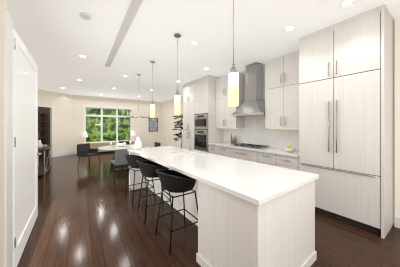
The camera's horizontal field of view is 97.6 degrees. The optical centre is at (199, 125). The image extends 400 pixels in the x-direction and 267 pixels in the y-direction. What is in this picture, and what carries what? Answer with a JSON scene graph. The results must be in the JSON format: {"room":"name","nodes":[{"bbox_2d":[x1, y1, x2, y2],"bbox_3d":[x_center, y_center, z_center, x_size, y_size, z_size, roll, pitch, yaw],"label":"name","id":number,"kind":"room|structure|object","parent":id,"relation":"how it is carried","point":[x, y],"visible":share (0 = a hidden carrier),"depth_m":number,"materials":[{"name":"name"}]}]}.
{"room":"dining room and kitchen","nodes":[
{"label":"dining room and kitchen","id":0,"kind":"room"},
{"bbox_2d":[0,0,6,266],"bbox_3d":[-0.725,-0.065,-0.587,0.740,3.050,4.850,0,0,-34],"label":"wall","id":1,"kind":"structure","parent":0,"point":[3,4],"depth_m":1.53,"materials":[{"name":"beige paint"}]},
{"bbox_2d":[4,9,12,266],"bbox_3d":[-2.090,0.210,1.423,0.758,2.500,0.170,0,0,-34],"label":"door frame","id":2,"kind":"structure","parent":1,"relation":"attached to","point":[8,140],"depth_m":1.60,"materials":[{"name":"white"}]},
{"bbox_2d":[13,28,41,266],"bbox_3d":[-2.232,0.244,2.268,0.111,2.408,1.365,0,0,-34],"label":"door","id":3,"kind":"structure","parent":1,"relation":"in","point":[25,141],"depth_m":2.07,"materials":[{"name":"white paint"}]},
{"bbox_2d":[38,89,72,157],"bbox_3d":[-7.598,-0.065,8.156,1.550,3.050,2.435,0,0,17],"label":"wall","id":4,"kind":"structure","parent":0,"point":[62,103],"depth_m":8.50,"materials":[{"name":"beige paint"}]},
{"bbox_2d":[38,105,53,157],"bbox_3d":[-6.919,0.275,7.700,0.015,2.370,0.880,0,0,17],"label":"door frame","id":5,"kind":"structure","parent":4,"relation":"attached to","point":[52,107],"depth_m":8.07,"materials":[{"name":"white"}]},
{"bbox_2d":[54,151,72,156],"bbox_3d":[-6.655,1.385,8.557,0.015,0.150,0.915,0,0,17],"label":"baseboard","id":6,"kind":"structure","parent":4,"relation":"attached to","point":[63,154],"depth_m":8.53,"materials":[{"name":"white"}]},
{"bbox_2d":[73,95,161,150],"bbox_3d":[-4.551,-0.065,10.434,4.920,3.050,0.160,0,0,-34],"label":"wall","id":7,"kind":"structure","parent":0,"point":[141,129],"depth_m":10.68,"materials":[{"name":"beige paint"}]},
{"bbox_2d":[83,105,132,142],"bbox_3d":[-5.143,-0.025,9.962,2.570,2.130,0.170,0,0,-34],"label":"window","id":8,"kind":"structure","parent":7,"relation":"in","point":[85,107],"depth_m":9.89,"materials":[{"name":"white"}]},
{"bbox_2d":[149,118,157,131],"bbox_3d":[-3.025,-0.080,11.356,0.600,0.880,0.038,0,0,-34],"label":"picture","id":9,"kind":"object","parent":7,"relation":"attached to","point":[153,124],"visible":0.93,"depth_m":11.34,"materials":[{"name":"grey paper"}]},
{"bbox_2d":[7,0,399,101],"bbox_3d":[-2.311,-1.650,5.144,8.400,0.120,16.700,0,0,-34],"label":"ceiling","id":10,"kind":"structure","parent":0,"point":[57,37],"depth_m":3.15,"materials":[{"name":"white paint"}]},
{"bbox_2d":[79,12,90,19],"bbox_3d":[-1.645,-1.572,2.509,0.140,0.034,0.138,0,0,-34],"label":"smoke detector","id":11,"kind":"object","parent":10,"relation":"attached to","point":[85,16],"visible":1,"depth_m":2.49,"materials":[{"name":"white plastic"}]},
{"bbox_2d":[105,0,142,66],"bbox_3d":[-0.266,-1.565,1.424,0.100,0.049,7.650,0,0,-34],"label":"ceiling beam","id":12,"kind":"structure","parent":10,"relation":"attached to","point":[133,8],"depth_m":2.74,"materials":[{"name":"white paint"}]},
{"bbox_2d":[127,74,149,117],"bbox_3d":[-1.898,-0.919,5.427,0.704,1.339,0.702,0,0,-34],"label":"chandelier","id":13,"kind":"object","parent":10,"relation":"hanging from","point":[141,111],"visible":1,"depth_m":5.38,"materials":[{"name":"silver metal"}]},
{"bbox_2d":[150,61,154,117],"bbox_3d":[-1.171,-0.894,4.312,0.120,1.389,0.118,0,0,-34],"label":"pendant light","id":14,"kind":"object","parent":10,"relation":"hanging from","point":[152,109],"visible":1,"depth_m":4.28,"materials":[{"name":"white glass"}]},
{"bbox_2d":[174,33,180,114],"bbox_3d":[-0.393,-0.894,3.052,0.120,1.389,0.118,0,0,-34],"label":"pendant light","id":15,"kind":"object","parent":10,"relation":"hanging from","point":[177,97],"visible":1,"depth_m":3.02,"materials":[{"name":"white glass"}]},
{"bbox_2d":[228,0,238,106],"bbox_3d":[0.339,-0.894,1.771,0.120,1.389,0.118,0,0,-34],"label":"pendant light","id":16,"kind":"object","parent":10,"relation":"hanging from","point":[233,87],"visible":1,"depth_m":1.73,"materials":[{"name":"white glass"}]},
{"bbox_2d":[285,25,294,30],"bbox_3d":[1.460,-1.587,2.842,0.150,0.006,0.148,0,0,-34],"label":"recessed light","id":17,"kind":"object","parent":10,"relation":"in","point":[288,28],"depth_m":2.85,"materials":[{"name":"white"}]},
{"bbox_2d":[340,0,354,6],"bbox_3d":[1.897,-1.587,2.256,0.150,0.006,0.148,0,0,26],"label":"recessed light","id":18,"kind":"object","parent":10,"relation":"in","point":[342,4],"depth_m":2.26,"materials":[{"name":"white plastic"}]},
{"bbox_2d":[17,152,399,266],"bbox_3d":[-2.311,1.520,5.144,8.400,0.120,16.700,0,0,-34],"label":"floor","id":19,"kind":"structure","parent":0,"point":[90,217],"depth_m":2.42,"materials":[{"name":"brown wood"}]},
{"bbox_2d":[38,113,46,154],"bbox_3d":[-8.118,0.410,8.062,0.390,2.100,1.650,0,0,17],"label":"pantry shelves","id":20,"kind":"object","parent":19,"relation":"on","point":[43,129],"visible":0.5,"depth_m":8.80,"materials":[{"name":"brown wood"}]},
{"bbox_2d":[38,140,50,177],"bbox_3d":[-4.852,0.940,5.343,0.360,1.040,1.200,0,0,-34],"label":"console table","id":21,"kind":"object","parent":19,"relation":"on","point":[44,169],"visible":0.58,"depth_m":5.27,"materials":[{"name":"grey wood"}]},
{"bbox_2d":[77,143,100,168],"bbox_3d":[-3.945,1.050,6.220,0.509,0.821,0.518,0,0,11],"label":"dining chair","id":22,"kind":"object","parent":19,"relation":"on","point":[84,150],"visible":1,"depth_m":6.18,"materials":[{"name":"grey fabric"}]},
{"bbox_2d":[79,141,134,152],"bbox_3d":[-4.947,1.180,9.702,2.900,0.560,0.460,0,0,-34],"label":"sideboard","id":23,"kind":"object","parent":19,"relation":"on","point":[96,145],"visible":0.33,"depth_m":9.31,"materials":[{"name":"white wood"}]},
{"bbox_2d":[81,132,87,142],"bbox_3d":[-5.970,0.600,9.038,0.300,0.600,0.295,0,0,-34],"label":"table lamp","id":24,"kind":"object","parent":23,"relation":"on","point":[84,134],"visible":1,"depth_m":8.97,"materials":[{"name":"white fabric"}]},
{"bbox_2d":[131,131,135,140],"bbox_3d":[-3.957,0.600,10.416,0.300,0.600,0.295,0,0,-34],"label":"table lamp","id":25,"kind":"object","parent":23,"relation":"on","point":[133,133],"visible":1,"depth_m":10.33,"materials":[{"name":"white fabric"}]},
{"bbox_2d":[98,145,133,170],"bbox_3d":[-2.695,1.084,5.972,1.360,0.748,1.360,0,0,-34],"label":"dining table","id":26,"kind":"object","parent":19,"relation":"on","point":[114,149],"visible":0.46,"depth_m":5.75,"materials":[{"name":"white stone"}]},
{"bbox_2d":[115,142,125,148],"bbox_3d":[-2.558,0.620,5.578,0.279,0.179,0.369,0,0,-7],"label":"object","id":27,"kind":"object","parent":26,"relation":"on","point":[120,145],"depth_m":5.82,"materials":[{"name":"white ceramic"}]},
{"bbox_2d":[109,148,132,176],"bbox_3d":[-2.243,1.050,5.014,0.518,0.821,0.509,0,0,-43],"label":"dining chair","id":28,"kind":"object","parent":19,"relation":"on","point":[120,158],"visible":0.75,"depth_m":4.76,"materials":[{"name":"dark fabric"},{"name":"black metal"}]},
{"bbox_2d":[125,154,155,205],"bbox_3d":[-1.221,1.006,3.503,0.547,0.911,0.512,0,0,-34],"label":"bar stool","id":29,"kind":"object","parent":19,"relation":"on","point":[131,161],"visible":0.67,"depth_m":3.33,"materials":[{"name":"black metal"}]},
{"bbox_2d":[136,160,171,223],"bbox_3d":[-0.772,1.006,2.902,0.542,0.911,0.511,0,0,-34],"label":"bar stool","id":30,"kind":"object","parent":19,"relation":"on","point":[148,168],"visible":0.69,"depth_m":2.72,"materials":[{"name":"black metal"}]},
{"bbox_2d":[154,142,160,146],"bbox_3d":[-1.828,1.050,6.626,0.509,0.821,0.518,0,0,-34],"label":"dining chair","id":31,"kind":"object","parent":19,"relation":"on","point":[156,144],"visible":0.06,"depth_m":6.75,"materials":[{"name":"grey fabric"}]},
{"bbox_2d":[155,169,197,254],"bbox_3d":[-0.303,1.006,2.279,0.542,0.911,0.509,0,0,-34],"label":"bar stool","id":32,"kind":"object","parent":19,"relation":"on","point":[173,181],"visible":0.9,"depth_m":2.11,"materials":[{"name":"black metal"}]},
{"bbox_2d":[172,114,182,147],"bbox_3d":[-0.799,0.429,7.564,0.818,2.061,0.826,0,0,-34],"label":"potted plant","id":33,"kind":"object","parent":19,"relation":"on","point":[178,124],"visible":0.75,"depth_m":7.52,"materials":[{"name":"green plant"}]},
{"bbox_2d":[183,80,194,149],"bbox_3d":[-0.163,-0.064,6.554,0.653,3.048,0.800,0,0,-34],"label":"tall cabinet","id":34,"kind":"object","parent":19,"relation":"on","point":[189,88],"depth_m":6.31,"materials":[{"name":"white wood"}]},
{"bbox_2d":[195,75,222,152],"bbox_3d":[0.282,-0.064,5.903,0.653,3.048,0.778,0,0,-34],"label":"tall cabinet","id":35,"kind":"object","parent":19,"relation":"on","point":[199,108],"depth_m":5.58,"materials":[{"name":"white wood"}]},
{"bbox_2d":[208,144,215,153],"bbox_3d":[0.643,1.015,5.402,0.625,0.890,0.448,0,0,-34],"label":"base cabinet","id":36,"kind":"object","parent":19,"relation":"on","point":[211,147],"depth_m":5.24,"materials":[{"name":"white wood"}]},
{"bbox_2d":[127,150,316,266],"bbox_3d":[-0.180,1.015,2.964,1.206,0.890,3.476,0,0,-34],"label":"kitchen island","id":37,"kind":"object","parent":19,"relation":"on","point":[251,214],"depth_m":1.61,"materials":[{"name":"white wood"}]},
{"bbox_2d":[131,146,318,209],"bbox_3d":[-0.188,0.550,2.966,1.256,0.040,3.526,0,0,-34],"label":"island countertop","id":38,"kind":"structure","parent":37,"relation":"on","point":[254,183],"depth_m":1.91,"materials":[{"name":"white stone"}]},
{"bbox_2d":[134,137,141,149],"bbox_3d":[-1.388,0.390,3.927,0.170,0.280,0.170,0,0,-34],"label":"vase","id":39,"kind":"object","parent":38,"relation":"on","point":[138,144],"visible":1,"depth_m":3.87,"materials":[{"name":"white ceramic"}]},
{"bbox_2d":[182,129,191,150],"bbox_3d":[-0.304,0.294,3.706,0.244,0.472,0.128,0,0,-34],"label":"faucet","id":40,"kind":"object","parent":38,"relation":"on","point":[190,149],"visible":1,"depth_m":3.70,"materials":[{"name":"silver metal"}]},
{"bbox_2d":[216,148,227,156],"bbox_3d":[0.899,1.015,5.027,0.625,0.890,0.460,0,0,-34],"label":"base cabinet","id":41,"kind":"object","parent":19,"relation":"on","point":[219,151],"depth_m":4.87,"materials":[{"name":"white wood"}]},
{"bbox_2d":[228,148,255,161],"bbox_3d":[1.284,1.015,4.466,0.625,0.890,0.900,0,0,-34],"label":"base cabinet","id":42,"kind":"object","parent":19,"relation":"on","point":[238,153],"depth_m":4.30,"materials":[{"name":"white wood"}]},
{"bbox_2d":[256,152,275,165],"bbox_3d":[1.668,1.015,3.905,0.625,0.890,0.460,0,0,-34],"label":"base cabinet","id":43,"kind":"object","parent":19,"relation":"on","point":[267,158],"depth_m":3.72,"materials":[{"name":"white wood"}]},
{"bbox_2d":[276,156,298,170],"bbox_3d":[1.924,1.015,3.531,0.625,0.890,0.448,0,0,-34],"label":"base cabinet","id":44,"kind":"object","parent":19,"relation":"on","point":[290,162],"depth_m":3.33,"materials":[{"name":"white wood"}]},
{"bbox_2d":[216,144,298,155],"bbox_3d":[1.271,0.550,4.458,0.655,0.040,2.716,0,0,-34],"label":"countertop","id":45,"kind":"structure","parent":44,"relation":"on","point":[275,151],"depth_m":3.93,"materials":[{"name":"white stone"}]},
{"bbox_2d":[231,134,236,143],"bbox_3d":[0.993,0.380,5.169,0.070,0.299,0.225,0,0,-34],"label":"oil bottles","id":46,"kind":"object","parent":45,"relation":"on","point":[235,141],"visible":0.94,"depth_m":5.13,"materials":[{"name":"yellow glass"}]},
{"bbox_2d":[231,143,269,148],"bbox_3d":[1.261,0.507,4.451,0.470,0.044,0.860,0,0,-34],"label":"cooktop","id":47,"kind":"object","parent":45,"relation":"in","point":[252,146],"visible":1,"depth_m":4.37,"materials":[{"name":"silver metal"}]},
{"bbox_2d":[284,145,296,151],"bbox_3d":[1.844,0.458,3.590,0.240,0.141,0.240,0,0,-34],"label":"lemon bowl","id":48,"kind":"object","parent":45,"relation":"on","point":[289,148],"visible":1,"depth_m":3.54,"materials":[{"name":"white ceramic"}]},
{"bbox_2d":[299,4,393,238],"bbox_3d":[2.333,-0.064,2.881,0.684,3.048,1.078,0,0,-34],"label":"tall cabinet","id":49,"kind":"object","parent":19,"relation":"on","point":[346,110],"visible":0.98,"depth_m":2.55,"materials":[{"name":"white wood"}]},
{"bbox_2d":[162,20,394,215],"bbox_3d":[0.230,-0.065,7.187,0.700,3.050,10.600,0,0,-34],"label":"wall","id":50,"kind":"structure","parent":0,"point":[168,126],"depth_m":10.34,"materials":[{"name":"beige paint"}]},
{"bbox_2d":[216,72,244,127],"bbox_3d":[0.873,-0.709,5.282,0.382,1.562,0.906,0,0,-34],"label":"upper cabinet","id":51,"kind":"object","parent":50,"relation":"attached to","point":[225,118],"visible":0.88,"depth_m":5.15,"materials":[{"name":"white wood"}]},
{"bbox_2d":[232,62,264,116],"bbox_3d":[1.321,-0.921,4.492,0.496,1.334,0.892,0,0,-34],"label":"range hood","id":52,"kind":"object","parent":50,"relation":"attached to","point":[253,104],"visible":0.88,"depth_m":4.41,"materials":[{"name":"silver metal"}]},
{"bbox_2d":[265,50,298,128],"bbox_3d":[1.895,-0.709,3.788,0.382,1.562,0.906,0,0,-34],"label":"upper cabinet","id":53,"kind":"object","parent":50,"relation":"attached to","point":[281,92],"visible":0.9,"depth_m":3.72,"materials":[{"name":"white wood"}]},
{"bbox_2d":[395,15,399,216],"bbox_3d":[3.771,-0.065,1.370,0.230,3.050,3.000,0,0,-34],"label":"wall","id":54,"kind":"structure","parent":0,"point":[397,115],"depth_m":2.52,"materials":[{"name":"beige paint"}]},
{"bbox_2d":[394,216,399,227],"bbox_3d":[3.669,1.385,1.300,0.015,0.150,3.000,0,0,-34],"label":"baseboard","id":55,"kind":"structure","parent":54,"relation":"attached to","point":[397,222],"depth_m":2.51,"materials":[{"name":"white"}]},
{"label":"outside","id":56,"kind":"structure","parent":0,"visible":0},
{"bbox_2d":[86,108,129,141],"bbox_3d":[-6.418,-1.490,12.028,15.000,6.100,0.100,0,0,-34],"label":"trees","id":57,"kind":"object","parent":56,"point":[97,128],"depth_m":12.01,"materials":[{"name":"green plant"}]}
]}

